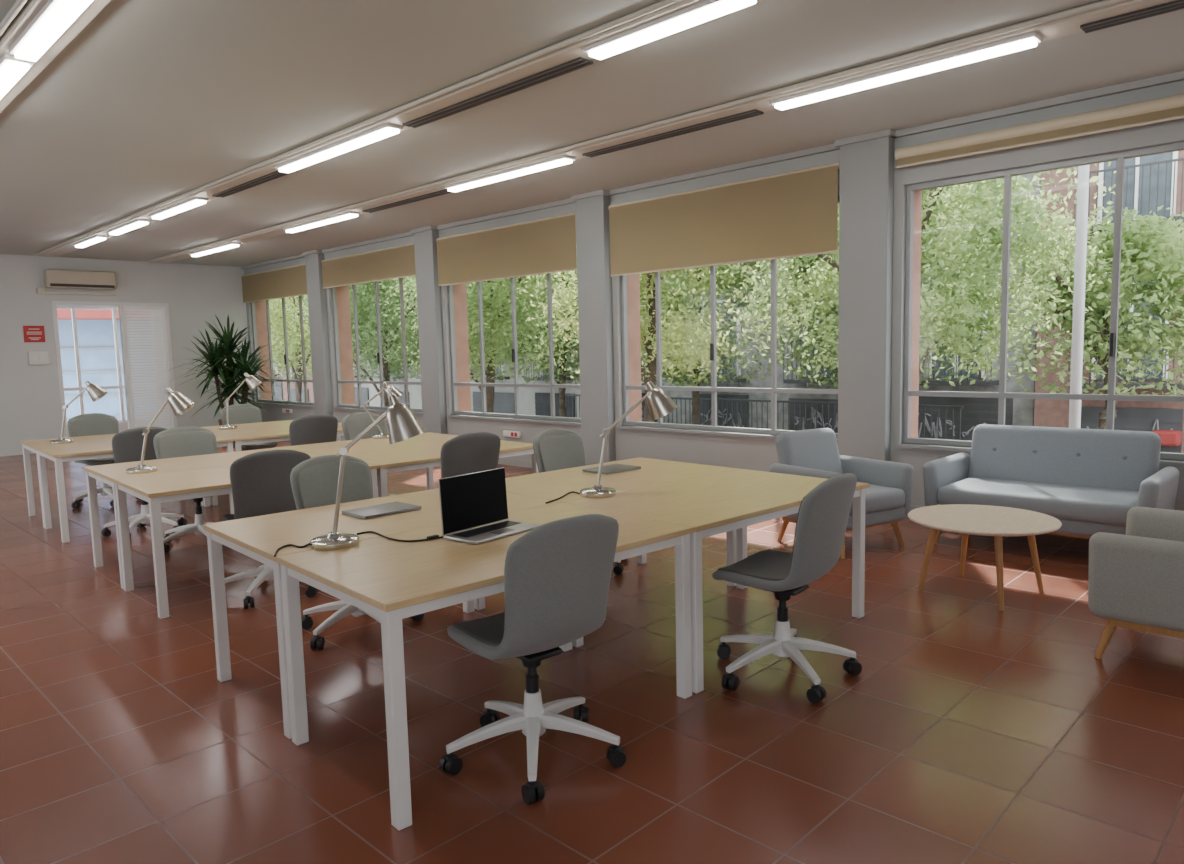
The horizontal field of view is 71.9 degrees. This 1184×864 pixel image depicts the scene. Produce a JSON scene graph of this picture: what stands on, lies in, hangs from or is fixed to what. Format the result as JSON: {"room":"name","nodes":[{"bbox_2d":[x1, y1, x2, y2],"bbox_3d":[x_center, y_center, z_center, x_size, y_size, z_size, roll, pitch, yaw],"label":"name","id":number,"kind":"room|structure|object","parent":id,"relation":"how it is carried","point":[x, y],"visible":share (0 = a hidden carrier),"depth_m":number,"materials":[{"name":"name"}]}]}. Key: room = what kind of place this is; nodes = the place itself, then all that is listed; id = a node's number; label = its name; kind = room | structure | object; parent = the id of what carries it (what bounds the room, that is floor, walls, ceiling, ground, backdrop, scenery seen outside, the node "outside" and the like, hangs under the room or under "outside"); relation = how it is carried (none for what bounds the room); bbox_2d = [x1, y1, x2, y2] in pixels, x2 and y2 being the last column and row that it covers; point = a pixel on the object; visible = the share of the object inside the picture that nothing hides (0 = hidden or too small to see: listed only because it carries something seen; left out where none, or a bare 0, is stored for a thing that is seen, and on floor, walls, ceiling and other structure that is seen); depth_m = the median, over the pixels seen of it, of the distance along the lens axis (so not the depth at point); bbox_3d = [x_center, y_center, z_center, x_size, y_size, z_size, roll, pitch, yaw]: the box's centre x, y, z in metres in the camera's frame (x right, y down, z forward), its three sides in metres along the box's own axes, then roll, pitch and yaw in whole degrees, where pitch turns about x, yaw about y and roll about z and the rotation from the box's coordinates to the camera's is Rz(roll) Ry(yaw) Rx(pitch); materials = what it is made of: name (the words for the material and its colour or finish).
{"room":"open-plan office","nodes":[
{"label":"open-plan office","id":0,"kind":"room"},
{"bbox_2d":[56,305,170,436],"bbox_3d":[-9.378,-1.246,15.456,2.744,2.800,4.200,4,8,44],"label":"wall","id":1,"kind":"structure","parent":0,"point":[122,426],"depth_m":17.05,"materials":[{"name":"paint"}]},
{"bbox_2d":[56,306,160,422],"bbox_3d":[-10.049,-1.353,16.659,0.060,2.400,2.200,4,8,44],"label":"window","id":2,"kind":"structure","parent":1,"relation":"in","point":[120,386],"depth_m":16.64,"materials":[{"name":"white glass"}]},
{"bbox_2d":[0,254,252,450],"bbox_3d":[-9.723,-1.211,13.026,0.140,3.240,9.250,4,8,44],"label":"wall","id":3,"kind":"structure","parent":0,"point":[30,404],"depth_m":14.04,"materials":[{"name":"paint"}]},
{"bbox_2d":[36,269,116,295],"bbox_3d":[-8.665,-2.520,13.771,0.204,0.400,1.180,4,8,44],"label":"air conditioner","id":4,"kind":"object","parent":3,"relation":"attached to","point":[53,278],"visible":1,"depth_m":13.71,"materials":[{"name":"beige plastic"}]},
{"bbox_2d":[51,301,177,437],"bbox_3d":[-8.385,-1.019,14.417,0.170,2.510,1.820,4,8,44],"label":"door","id":5,"kind":"structure","parent":3,"relation":"in","point":[127,325],"depth_m":14.66,"materials":[{"name":"white paint"}]},
{"bbox_2d":[0,440,1183,863],"bbox_3d":[-2.867,0.992,6.342,19.216,0.120,8.870,4,8,44],"label":"floor","id":6,"kind":"structure","parent":0,"point":[968,730],"depth_m":3.27,"materials":[{"name":"tile"}]},
{"bbox_2d":[67,413,140,507],"bbox_3d":[-5.144,0.286,8.579,0.655,0.941,0.668,4,8,44],"label":"office chair","id":7,"kind":"object","parent":6,"relation":"on","point":[89,424],"visible":0.42,"depth_m":8.64,"materials":[{"name":"fabric"}]},
{"bbox_2d":[20,434,203,527],"bbox_3d":[-4.748,0.419,8.165,1.436,0.740,0.860,-7,8,-42],"label":"desk","id":8,"kind":"object","parent":6,"relation":"on","point":[30,445],"visible":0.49,"depth_m":7.96,"materials":[{"name":"brown wood"}]},
{"bbox_2d":[50,381,106,443],"bbox_3d":[-4.822,-0.190,7.666,0.525,0.578,0.190,-2,6,-7],"label":"desk lamp","id":9,"kind":"object","parent":8,"relation":"on","point":[96,392],"visible":1,"depth_m":7.64,"materials":[{"name":"metal"}]},
{"bbox_2d":[36,436,233,542],"bbox_3d":[-4.165,0.470,7.529,1.436,0.740,0.860,-7,8,-42],"label":"desk","id":10,"kind":"object","parent":6,"relation":"on","point":[60,454],"visible":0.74,"depth_m":7.05,"materials":[{"name":"brown wood"}]},
{"bbox_2d":[101,427,186,540],"bbox_3d":[-3.893,0.408,7.081,0.668,0.941,0.656,-6,7,-38],"label":"office chair","id":11,"kind":"object","parent":6,"relation":"on","point":[127,445],"visible":0.32,"depth_m":6.81,"materials":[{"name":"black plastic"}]},
{"bbox_2d":[153,426,216,552],"bbox_3d":[-3.168,0.444,6.555,0.668,0.941,0.656,-7,8,-41],"label":"office chair","id":12,"kind":"object","parent":6,"relation":"on","point":[187,440],"visible":0.43,"depth_m":6.66,"materials":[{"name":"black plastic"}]},
{"bbox_2d":[83,447,321,588],"bbox_3d":[-2.857,0.582,6.117,1.436,0.740,0.860,-7,8,-42],"label":"desk","id":13,"kind":"object","parent":6,"relation":"on","point":[105,473],"visible":0.41,"depth_m":5.92,"materials":[{"name":"brown wood"}]},
{"bbox_2d":[126,388,194,473],"bbox_3d":[-2.933,-0.015,5.545,0.465,0.568,0.190,-2,6,-7],"label":"desk lamp","id":14,"kind":"object","parent":13,"relation":"on","point":[179,403],"visible":1,"depth_m":5.51,"materials":[{"name":"metal"}]},
{"bbox_2d":[166,315,291,425],"bbox_3d":[-6.538,-0.949,14.487,1.789,2.266,1.944,4,8,44],"label":"yucca","id":15,"kind":"object","parent":6,"relation":"on","point":[215,356],"visible":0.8,"depth_m":14.48,"materials":[{"name":"plant"}]},
{"bbox_2d":[112,455,378,618],"bbox_3d":[-2.274,0.633,5.481,1.436,0.740,0.860,-7,8,-42],"label":"desk","id":16,"kind":"object","parent":6,"relation":"on","point":[155,489],"visible":0.57,"depth_m":4.96,"materials":[{"name":"brown wood"}]},
{"bbox_2d":[201,420,292,504],"bbox_3d":[-3.685,0.295,9.128,1.436,0.740,0.860,-7,8,-42],"label":"desk","id":17,"kind":"object","parent":6,"relation":"on","point":[261,425],"visible":0.08,"depth_m":9.01,"materials":[{"name":"brown wood"}]},
{"bbox_2d":[220,404,277,450],"bbox_3d":[-4.008,0.152,9.610,0.655,0.941,0.668,4,8,44],"label":"office chair","id":18,"kind":"object","parent":6,"relation":"on","point":[238,413],"visible":0.31,"depth_m":9.71,"materials":[{"name":"fabric"}]},
{"bbox_2d":[221,449,316,608],"bbox_3d":[-2.064,0.556,5.192,0.668,0.941,0.656,-5,7,-34],"label":"office chair","id":19,"kind":"object","parent":6,"relation":"on","point":[260,482],"visible":0.48,"depth_m":4.91,"materials":[{"name":"grey fabric"}]},
{"bbox_2d":[211,422,343,505],"bbox_3d":[-3.103,0.345,8.492,1.436,0.740,0.860,-7,8,-42],"label":"desk","id":20,"kind":"object","parent":6,"relation":"on","point":[242,437],"visible":0.34,"depth_m":8.02,"materials":[{"name":"brown wood"}]},
{"bbox_2d":[289,414,337,445],"bbox_3d":[-2.817,0.282,8.057,0.668,0.941,0.656,-7,8,-41],"label":"office chair","id":21,"kind":"object","parent":6,"relation":"on","point":[315,428],"visible":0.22,"depth_m":7.78,"materials":[{"name":"fabric"}]},
{"bbox_2d":[290,455,423,649],"bbox_3d":[-1.264,0.617,4.401,0.655,0.941,0.668,4,8,44],"label":"office chair","id":22,"kind":"object","parent":6,"relation":"on","point":[314,481],"visible":0.28,"depth_m":4.49,"materials":[{"name":"grey fabric"}]},
{"bbox_2d":[342,412,395,496],"bbox_3d":[-1.995,0.296,7.712,0.655,0.941,0.668,3,8,40],"label":"office chair","id":23,"kind":"object","parent":6,"relation":"on","point":[354,424],"visible":0.13,"depth_m":7.81,"materials":[{"name":"fabric"}]},
{"bbox_2d":[282,432,458,489],"bbox_3d":[-1.794,0.457,7.080,1.436,0.740,0.860,-7,8,-42],"label":"desk","id":24,"kind":"object","parent":6,"relation":"on","point":[328,448],"visible":0.26,"depth_m":6.96,"materials":[{"name":"brown wood"}]},
{"bbox_2d":[203,488,561,738],"bbox_3d":[-0.962,0.756,3.955,1.436,0.740,0.860,-7,8,-42],"label":"desk","id":25,"kind":"object","parent":6,"relation":"on","point":[258,538],"visible":0.48,"depth_m":3.73,"materials":[{"name":"brown wood"}]},
{"bbox_2d":[342,501,420,518],"bbox_3d":[-1.016,0.377,3.952,0.215,0.014,0.310,4,8,43],"label":"laptop","id":26,"kind":"object","parent":25,"relation":"on","point":[390,508],"visible":1,"depth_m":3.92,"materials":[{"name":"grey metal"}]},
{"bbox_2d":[331,440,538,496],"bbox_3d":[-1.211,0.508,6.444,1.436,0.740,0.860,-7,8,-42],"label":"desk","id":27,"kind":"object","parent":6,"relation":"on","point":[396,459],"visible":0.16,"depth_m":6.12,"materials":[{"name":"brown wood"}]},
{"bbox_2d":[440,432,500,477],"bbox_3d":[-0.986,0.454,5.928,0.668,0.941,0.656,-6,8,-39],"label":"office chair","id":28,"kind":"object","parent":6,"relation":"on","point":[467,453],"visible":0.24,"depth_m":5.63,"materials":[{"name":"fabric"}]},
{"bbox_2d":[276,502,693,830],"bbox_3d":[-0.379,0.806,3.319,1.436,0.740,0.860,-7,8,-42],"label":"desk","id":29,"kind":"object","parent":6,"relation":"on","point":[392,581],"visible":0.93,"depth_m":3.02,"materials":[{"name":"brown wood"}]},
{"bbox_2d":[310,394,424,550],"bbox_3d":[-0.901,0.150,3.270,0.471,0.601,0.190,-2,6,-7],"label":"desk lamp","id":30,"kind":"object","parent":29,"relation":"on","point":[402,424],"visible":1,"depth_m":3.23,"materials":[{"name":"metal"}]},
{"bbox_2d":[438,467,539,544],"bbox_3d":[-0.423,0.300,3.414,0.209,0.246,0.380,3,7,38],"label":"laptop","id":31,"kind":"object","parent":29,"relation":"on","point":[469,501],"visible":0.94,"depth_m":3.44,"materials":[{"name":"silver metal"}]},
{"bbox_2d":[439,514,625,803],"bbox_3d":[-0.236,0.733,3.011,0.668,0.941,0.656,-6,8,-40],"label":"office chair","id":32,"kind":"object","parent":6,"relation":"on","point":[557,574],"visible":1,"depth_m":2.80,"materials":[{"name":"grey fabric"}]},
{"bbox_2d":[533,429,627,574],"bbox_3d":[-0.049,0.465,5.597,0.655,0.941,0.668,4,8,42],"label":"office chair","id":33,"kind":"object","parent":6,"relation":"on","point":[554,449],"visible":0.24,"depth_m":5.73,"materials":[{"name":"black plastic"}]},
{"bbox_2d":[474,457,737,609],"bbox_3d":[0.101,0.631,4.919,1.436,0.740,0.860,-7,8,-42],"label":"desk","id":34,"kind":"object","parent":6,"relation":"on","point":[550,485],"visible":0.36,"depth_m":4.84,"materials":[{"name":"brown wood"}]},
{"bbox_2d":[563,469,868,693],"bbox_3d":[0.684,0.682,4.283,1.436,0.740,0.860,-7,8,-42],"label":"desk","id":35,"kind":"object","parent":6,"relation":"on","point":[717,503],"visible":0.73,"depth_m":4.06,"materials":[{"name":"brown wood"}]},
{"bbox_2d":[580,381,677,497],"bbox_3d":[0.189,0.031,4.248,0.524,0.585,0.190,-2,6,-7],"label":"desk lamp","id":36,"kind":"object","parent":35,"relation":"on","point":[660,404],"visible":1,"depth_m":4.21,"materials":[{"name":"metal"}]},
{"bbox_2d":[712,473,861,702],"bbox_3d":[0.847,0.635,3.711,0.655,0.941,0.668,3,8,40],"label":"office chair","id":37,"kind":"object","parent":6,"relation":"on","point":[823,513],"visible":1,"depth_m":3.54,"materials":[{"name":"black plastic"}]},
{"bbox_2d":[769,428,913,558],"bbox_3d":[1.831,0.423,6.091,0.804,0.839,0.804,-5,7,-30],"label":"armchair","id":38,"kind":"object","parent":6,"relation":"on","point":[810,452],"visible":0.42,"depth_m":6.10,"materials":[{"name":"grey fabric"}]},
{"bbox_2d":[849,484,904,515],"bbox_3d":[1.878,0.475,6.016,0.560,0.140,0.620,-5,7,-30],"label":"seat cushion","id":39,"kind":"object","parent":38,"relation":"on","point":[880,499],"depth_m":5.81,"materials":[{"name":"grey fabric"}]},
{"bbox_2d":[908,504,1061,610],"bbox_3d":[2.307,0.730,4.843,0.820,0.454,0.820,4,8,44],"label":"coffee table","id":40,"kind":"object","parent":6,"relation":"on","point":[966,520],"visible":1,"depth_m":4.78,"materials":[{"name":"brown wood"}]},
{"bbox_2d":[923,424,1178,543],"bbox_3d":[3.224,0.416,5.807,1.464,0.843,0.827,4,8,44],"label":"sofa","id":41,"kind":"object","parent":6,"relation":"on","point":[1089,480],"visible":0.71,"depth_m":5.77,"materials":[{"name":"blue fabric"}]},
{"bbox_2d":[938,477,1138,525],"bbox_3d":[3.167,0.470,5.752,1.220,0.140,0.660,4,8,44],"label":"seat cushion","id":42,"kind":"object","parent":41,"relation":"on","point":[1070,502],"depth_m":5.59,"materials":[{"name":"grey fabric"}]},
{"bbox_2d":[1088,507,1183,658],"bbox_3d":[2.842,0.633,3.774,0.827,0.843,0.864,4,8,44],"label":"armchair","id":43,"kind":"object","parent":6,"relation":"on","point":[1136,578],"visible":1,"depth_m":3.65,"materials":[{"name":"grey fabric"}]},
{"bbox_2d":[0,0,1183,266],"bbox_3d":[-2.847,-2.386,6.176,19.516,0.150,9.470,4,8,44],"label":"ceiling","id":44,"kind":"structure","parent":0,"point":[153,102],"depth_m":5.61,"materials":[{"name":"paint"}]},
{"bbox_2d":[0,0,110,112],"bbox_3d":[-3.730,-2.152,5.065,18.816,0.045,0.306,4,8,44],"label":"rail","id":45,"kind":"object","parent":44,"relation":"attached to","point":[31,8],"visible":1,"depth_m":4.22,"materials":[{"name":"beige metal"}]},
{"bbox_2d":[0,54,34,99],"bbox_3d":[-3.690,-2.102,5.036,1.400,0.050,0.140,4,8,44],"label":"ceiling light","id":46,"kind":"object","parent":45,"relation":"attached to","point":[12,69],"visible":0.94,"depth_m":4.63,"materials":[{"name":"white"}]},
{"bbox_2d":[9,0,93,61],"bbox_3d":[-2.588,-2.021,3.970,1.472,0.050,0.140,4,8,44],"label":"ceiling light","id":47,"kind":"object","parent":45,"relation":"attached to","point":[55,17],"visible":1,"depth_m":4.06,"materials":[{"name":"white"}]},
{"bbox_2d":[34,0,761,256],"bbox_3d":[-2.123,-2.360,6.711,18.816,0.045,0.306,4,8,44],"label":"rail","id":48,"kind":"object","parent":44,"relation":"attached to","point":[571,48],"visible":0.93,"depth_m":5.50,"materials":[{"name":"beige metal"}]},
{"bbox_2d":[149,197,208,219],"bbox_3d":[-4.649,-2.500,9.164,1.430,0.050,0.140,4,8,44],"label":"ceiling light","id":49,"kind":"object","parent":48,"relation":"attached to","point":[196,201],"visible":1,"depth_m":9.04,"materials":[{"name":"white"}]},
{"bbox_2d":[212,170,295,197],"bbox_3d":[-3.343,-2.431,8.010,1.651,0.017,0.110,4,8,44],"label":"ceiling vent","id":50,"kind":"object","parent":48,"relation":"attached to","point":[274,175],"visible":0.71,"depth_m":7.98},
{"bbox_2d":[275,123,402,172],"bbox_3d":[-2.126,-2.314,6.724,1.846,0.050,0.140,4,8,44],"label":"ceiling light","id":51,"kind":"object","parent":48,"relation":"attached to","point":[386,130],"visible":1,"depth_m":6.57,"materials":[{"name":"white"}]},
{"bbox_2d":[403,57,593,127],"bbox_3d":[-0.699,-2.236,5.452,1.865,0.017,0.110,4,8,44],"label":"ceiling vent","id":52,"kind":"object","parent":48,"relation":"attached to","point":[578,63],"visible":1,"depth_m":5.32,"materials":[{"name":"metal"}]},
{"bbox_2d":[583,0,755,59],"bbox_3d":[0.389,-2.127,4.292,1.089,0.050,0.140,4,8,44],"label":"ceiling light","id":53,"kind":"object","parent":48,"relation":"attached to","point":[707,10],"visible":1,"depth_m":4.25,"materials":[{"name":"white"}]},
{"bbox_2d":[148,0,1175,262],"bbox_3d":[-0.940,-2.513,7.922,18.816,0.045,0.306,4,8,44],"label":"rail","id":54,"kind":"object","parent":44,"relation":"attached to","point":[1068,22],"visible":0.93,"depth_m":5.80,"materials":[{"name":"beige metal"}]},
{"bbox_2d":[284,211,359,232],"bbox_3d":[-3.451,-2.652,10.361,1.739,0.050,0.140,4,8,44],"label":"ceiling light","id":55,"kind":"object","parent":54,"relation":"attached to","point":[347,215],"visible":1,"depth_m":10.24,"materials":[{"name":"white"}]},
{"bbox_2d":[445,155,575,191],"bbox_3d":[-0.828,-2.458,7.823,1.773,0.050,0.140,4,8,44],"label":"ceiling light","id":56,"kind":"object","parent":54,"relation":"attached to","point":[564,159],"visible":1,"depth_m":7.69,"materials":[{"name":"white"}]},
{"bbox_2d":[582,109,763,157],"bbox_3d":[0.588,-2.381,6.564,1.765,0.017,0.110,4,8,44],"label":"ceiling vent","id":57,"kind":"object","parent":54,"relation":"attached to","point":[752,113],"visible":1,"depth_m":6.46,"materials":[{"name":"metal"}]},
{"bbox_2d":[770,31,1042,109],"bbox_3d":[1.905,-2.256,5.181,1.696,0.050,0.140,4,8,44],"label":"ceiling light","id":58,"kind":"object","parent":54,"relation":"attached to","point":[1029,40],"visible":1,"depth_m":5.04,"materials":[{"name":"white"}]},
{"bbox_2d":[1080,0,1183,32],"bbox_3d":[2.973,-2.204,4.257,0.728,0.017,0.110,4,8,44],"label":"ceiling vent","id":59,"kind":"object","parent":54,"relation":"attached to","point":[1176,5],"visible":1,"depth_m":4.33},
{"bbox_2d":[244,80,1183,510],"bbox_3d":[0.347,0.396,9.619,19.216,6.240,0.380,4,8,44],"label":"wall","id":60,"kind":"structure","parent":0,"point":[758,454],"depth_m":8.18,"materials":[{"name":"paint"}]},
{"bbox_2d":[241,264,306,302],"bbox_3d":[-5.786,-2.688,14.870,2.654,0.530,0.067,4,8,44],"label":"roller blind","id":61,"kind":"object","parent":60,"relation":"attached to","point":[291,281],"visible":0.94,"depth_m":14.78,"materials":[{"name":"beige fabric"}]},
{"bbox_2d":[251,295,313,404],"bbox_3d":[-5.652,-1.609,15.055,2.644,2.180,0.080,4,8,44],"label":"window","id":62,"kind":"structure","parent":60,"relation":"in","point":[288,380],"depth_m":15.12,"materials":[{"name":"metal"}]},
{"bbox_2d":[305,253,332,415],"bbox_3d":[-4.625,-1.427,13.909,0.440,3.240,0.137,4,8,44],"label":"pillar","id":63,"kind":"structure","parent":60,"relation":"attached to","point":[317,297],"depth_m":13.80,"materials":[{"name":"paint"}]},
{"bbox_2d":[321,243,415,288],"bbox_3d":[-3.482,-2.547,12.638,2.746,0.470,0.067,4,8,44],"label":"roller blind","id":64,"kind":"object","parent":60,"relation":"attached to","point":[395,262],"visible":0.94,"depth_m":12.52,"materials":[{"name":"beige fabric"}]},
{"bbox_2d":[331,278,421,411],"bbox_3d":[-3.347,-1.439,12.827,2.736,2.180,0.080,4,8,44],"label":"window","id":65,"kind":"structure","parent":60,"relation":"in","point":[405,382],"depth_m":13.03,"materials":[{"name":"metal"}]},
{"bbox_2d":[414,230,446,433],"bbox_3d":[-2.288,-1.254,11.649,0.440,3.240,0.137,4,8,44],"label":"pillar","id":66,"kind":"structure","parent":60,"relation":"attached to","point":[429,298],"depth_m":11.55,"materials":[{"name":"paint"}]},
{"bbox_2d":[436,212,576,285],"bbox_3d":[-1.143,-2.280,10.388,2.746,0.660,0.067,4,8,44],"label":"roller blind","id":67,"kind":"object","parent":60,"relation":"attached to","point":[544,245],"visible":0.94,"depth_m":10.24,"materials":[{"name":"beige fabric"}]},
{"bbox_2d":[447,273,580,421],"bbox_3d":[-1.010,-1.266,10.566,2.736,2.180,0.080,4,8,44],"label":"window","id":68,"kind":"structure","parent":60,"relation":"in","point":[552,386],"depth_m":10.65,"materials":[{"name":"metal"}]},
{"bbox_2d":[575,195,615,465],"bbox_3d":[0.049,-1.081,9.389,0.440,3.240,0.137,4,8,44],"label":"pillar","id":69,"kind":"structure","parent":60,"relation":"attached to","point":[594,281],"depth_m":9.30,"materials":[{"name":"paint"}]},
{"bbox_2d":[241,71,1183,269],"bbox_3d":[0.187,-2.651,9.021,19.494,0.050,0.147,4,8,44],"label":"crown molding","id":70,"kind":"structure","parent":60,"relation":"attached to","point":[1177,76],"depth_m":7.25,"materials":[{"name":"paint"}]},
{"bbox_2d":[252,402,1183,466],"bbox_3d":[0.187,-0.074,9.485,18.924,0.030,0.150,4,8,44],"label":"window sill","id":71,"kind":"structure","parent":60,"relation":"attached to","point":[1165,462],"depth_m":8.73,"materials":[{"name":"metal"}]},
{"bbox_2d":[620,196,838,438],"bbox_3d":[1.327,-1.093,8.306,2.736,2.180,0.080,4,8,44],"label":"window","id":72,"kind":"structure","parent":60,"relation":"in","point":[714,389],"depth_m":8.44,"materials":[{"name":"metal"}]},
{"bbox_2d":[609,162,839,276],"bbox_3d":[1.196,-2.047,8.133,2.746,0.780,0.067,4,8,44],"label":"roller blind","id":73,"kind":"object","parent":72,"relation":"attached to","point":[790,214],"visible":0.94,"depth_m":7.94,"materials":[{"name":"beige fabric"}]},
{"bbox_2d":[838,136,894,460],"bbox_3d":[2.386,-0.908,7.128,0.440,3.240,0.137,4,8,44],"label":"pillar","id":74,"kind":"structure","parent":60,"relation":"attached to","point":[866,172],"depth_m":7.04,"materials":[{"name":"paint"}]},
{"bbox_2d":[902,141,1183,460],"bbox_3d":[3.664,-0.919,6.046,2.736,2.180,0.080,4,8,44],"label":"window","id":75,"kind":"structure","parent":60,"relation":"in","point":[1111,397],"depth_m":6.37,"materials":[{"name":"metal"}]},
{"bbox_2d":[895,94,1183,167],"bbox_3d":[3.527,-2.200,5.842,2.746,0.165,0.100,4,8,44],"label":"roller blind","id":76,"kind":"object","parent":75,"relation":"attached to","point":[1169,108],"visible":1,"depth_m":5.97,"materials":[{"name":"beige fabric"}]},
{"label":"outside","id":77,"kind":"structure","parent":0,"visible":0},
{"bbox_3d":[1.057,1.694,22.829,90.000,0.140,2.700,4,8,44],"label":"pavement","id":78,"kind":"object","parent":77,"visible":0},
{"bbox_2d":[565,394,963,439],"bbox_3d":[3.418,0.445,20.997,11.800,2.600,0.240,4,8,44],"label":"railing","id":79,"kind":"object","parent":78,"relation":"on","point":[572,395],"visible":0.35,"depth_m":19.84,"materials":[{"name":"grey metal"}]},
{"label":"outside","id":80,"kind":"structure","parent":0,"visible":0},
{"bbox_3d":[12.750,0.300,34.812,110.000,0.100,52.700,4,8,44],"label":"street","id":81,"kind":"object","parent":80,"visible":0},
{"bbox_2d":[57,309,156,421],"bbox_3d":[-16.374,-2.063,20.220,6.200,9.000,10.400,4,8,44],"label":"building","id":82,"kind":"structure","parent":81,"relation":"on","point":[95,332],"depth_m":21.04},
{"bbox_2d":[273,317,313,401],"bbox_3d":[-17.500,-7.208,46.247,21.900,14.000,6.550,4,8,44],"label":"apartment building","id":83,"kind":"structure","parent":81,"relation":"on","point":[284,397],"depth_m":40.49,"materials":[{"name":"grey concrete"}]},
{"bbox_2d":[269,295,374,401],"bbox_3d":[-8.232,-2.901,22.683,4.166,9.776,3.763,4,8,44],"label":"street tree","id":84,"kind":"object","parent":81,"relation":"on","point":[276,321],"visible":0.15,"depth_m":21.88,"materials":[{"name":"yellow plant"}]},
{"bbox_2d":[286,276,468,406],"bbox_3d":[-5.104,-2.658,19.788,4.173,9.727,3.775,4,8,44],"label":"street tree","id":85,"kind":"object","parent":81,"relation":"on","point":[365,292],"visible":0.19,"depth_m":19.19,"materials":[{"name":"green plant"}]},
{"bbox_2d":[351,278,419,406],"bbox_3d":[-6.871,-2.889,27.250,4.379,8.758,3.807,4,8,44],"label":"street tree","id":86,"kind":"object","parent":81,"relation":"on","point":[369,353],"visible":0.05,"depth_m":26.89,"materials":[{"name":"green plant"}]},
{"bbox_2d":[353,274,580,417],"bbox_3d":[-4.013,-6.677,32.863,15.900,15.000,6.550,4,8,44],"label":"apartment building","id":87,"kind":"structure","parent":81,"relation":"on","point":[532,400],"depth_m":28.55,"materials":[{"name":"paint"}]},
{"bbox_2d":[472,391,514,413],"bbox_3d":[-3.480,-0.116,29.336,2.341,2.640,0.115,4,8,44],"label":"shutter","id":88,"kind":"object","parent":87,"relation":"hanging from","point":[504,401],"depth_m":28.95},
{"bbox_2d":[535,393,574,417],"bbox_3d":[-1.198,0.039,27.127,1.867,2.668,0.115,4,8,44],"label":"shutter","id":89,"kind":"object","parent":87,"relation":"hanging from","point":[542,400],"depth_m":27.19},
{"bbox_2d":[378,247,578,412],"bbox_3d":[-2.125,-2.438,16.771,4.173,9.756,3.749,4,8,44],"label":"street tree","id":90,"kind":"object","parent":81,"relation":"on","point":[491,298],"visible":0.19,"depth_m":16.19,"materials":[{"name":"green plant"}]},
{"bbox_2d":[476,248,646,416],"bbox_3d":[-0.772,-2.429,21.214,4.202,8.768,3.856,4,8,44],"label":"street tree","id":91,"kind":"object","parent":81,"relation":"on","point":[561,379],"visible":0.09,"depth_m":20.85,"materials":[{"name":"green plant"}]},
{"bbox_2d":[517,246,787,421],"bbox_3d":[0.995,-2.229,13.898,4.137,9.771,3.754,4,8,44],"label":"street tree","id":92,"kind":"object","parent":81,"relation":"on","point":[649,278],"visible":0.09,"depth_m":13.47,"materials":[{"name":"green plant"}]},
{"bbox_2d":[639,260,799,424],"bbox_3d":[2.357,-2.192,18.345,4.268,8.727,3.902,4,8,44],"label":"street tree","id":93,"kind":"object","parent":81,"relation":"on","point":[695,383],"visible":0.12,"depth_m":17.78,"materials":[{"name":"green plant"}]},
{"bbox_2d":[641,172,1040,440],"bbox_3d":[6.556,-4.944,23.181,12.700,13.000,6.550,4,8,44],"label":"apartment building","id":94,"kind":"structure","parent":81,"relation":"on","point":[976,411],"depth_m":20.34,"materials":[{"name":"grey stone"}]},
{"bbox_2d":[641,393,656,421],"bbox_3d":[1.363,0.161,25.063,2.039,2.720,0.115,4,8,44],"label":"shutter","id":95,"kind":"object","parent":94,"relation":"hanging from","point":[643,394],"depth_m":24.66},
{"bbox_2d":[699,394,748,427],"bbox_3d":[3.642,0.319,22.858,1.759,2.741,0.115,4,8,44],"label":"shutter","id":96,"kind":"object","parent":94,"relation":"hanging from","point":[719,396],"depth_m":22.58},
{"bbox_2d":[789,398,837,432],"bbox_3d":[5.921,0.512,20.656,2.086,2.692,0.115,4,8,44],"label":"bicycle","id":97,"kind":"object","parent":94,"relation":"hanging from","point":[791,405],"depth_m":20.73,"materials":[{"name":"metal"}]},
{"bbox_2d":[918,396,1012,440],"bbox_3d":[8.199,0.613,18.445,2.369,2.829,0.115,4,8,44],"label":"bicycle","id":98,"kind":"object","parent":94,"relation":"hanging from","point":[976,411],"depth_m":18.25,"materials":[{"name":"metal"}]},
{"bbox_2d":[754,179,1002,389],"bbox_3d":[5.395,-1.990,15.383,4.160,8.776,3.814,4,8,44],"label":"street tree","id":99,"kind":"object","parent":81,"relation":"on","point":[834,310],"visible":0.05,"depth_m":15.12,"materials":[{"name":"green plant"}]},
{"bbox_2d":[728,161,1115,387],"bbox_3d":[4.126,-1.973,10.747,4.555,9.747,3.426,4,8,44],"label":"street tree","id":100,"kind":"object","parent":81,"relation":"on","point":[947,305],"visible":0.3,"depth_m":9.98,"materials":[{"name":"green plant"}]},
{"bbox_2d":[1069,165,1089,427],"bbox_3d":[5.122,-0.811,7.387,1.510,8.060,0.220,4,8,44],"label":"lamp post","id":101,"kind":"object","parent":81,"relation":"on","point":[1083,171],"visible":0.19,"depth_m":7.75,"materials":[{"name":"metal"}]},
{"bbox_2d":[996,205,1183,428],"bbox_3d":[8.161,-0.403,12.896,3.209,5.990,2.998,4,8,44],"label":"street tree","id":102,"kind":"object","parent":81,"relation":"on","point":[1157,253],"visible":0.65,"depth_m":12.20,"materials":[{"name":"green plant"}]},
{"bbox_2d":[1034,150,1183,452],"bbox_3d":[15.678,-5.715,13.756,13.200,16.000,6.550,4,8,44],"label":"apartment building","id":103,"kind":"structure","parent":81,"relation":"on","point":[1151,182],"depth_m":15.55,"materials":[{"name":"red brick"}]},
{"bbox_2d":[1080,406,1183,452],"bbox_3d":[10.387,0.876,15.920,1.770,2.711,0.115,4,8,44],"label":"shutter","id":104,"kind":"object","parent":103,"relation":"hanging from","point":[1130,418],"depth_m":15.57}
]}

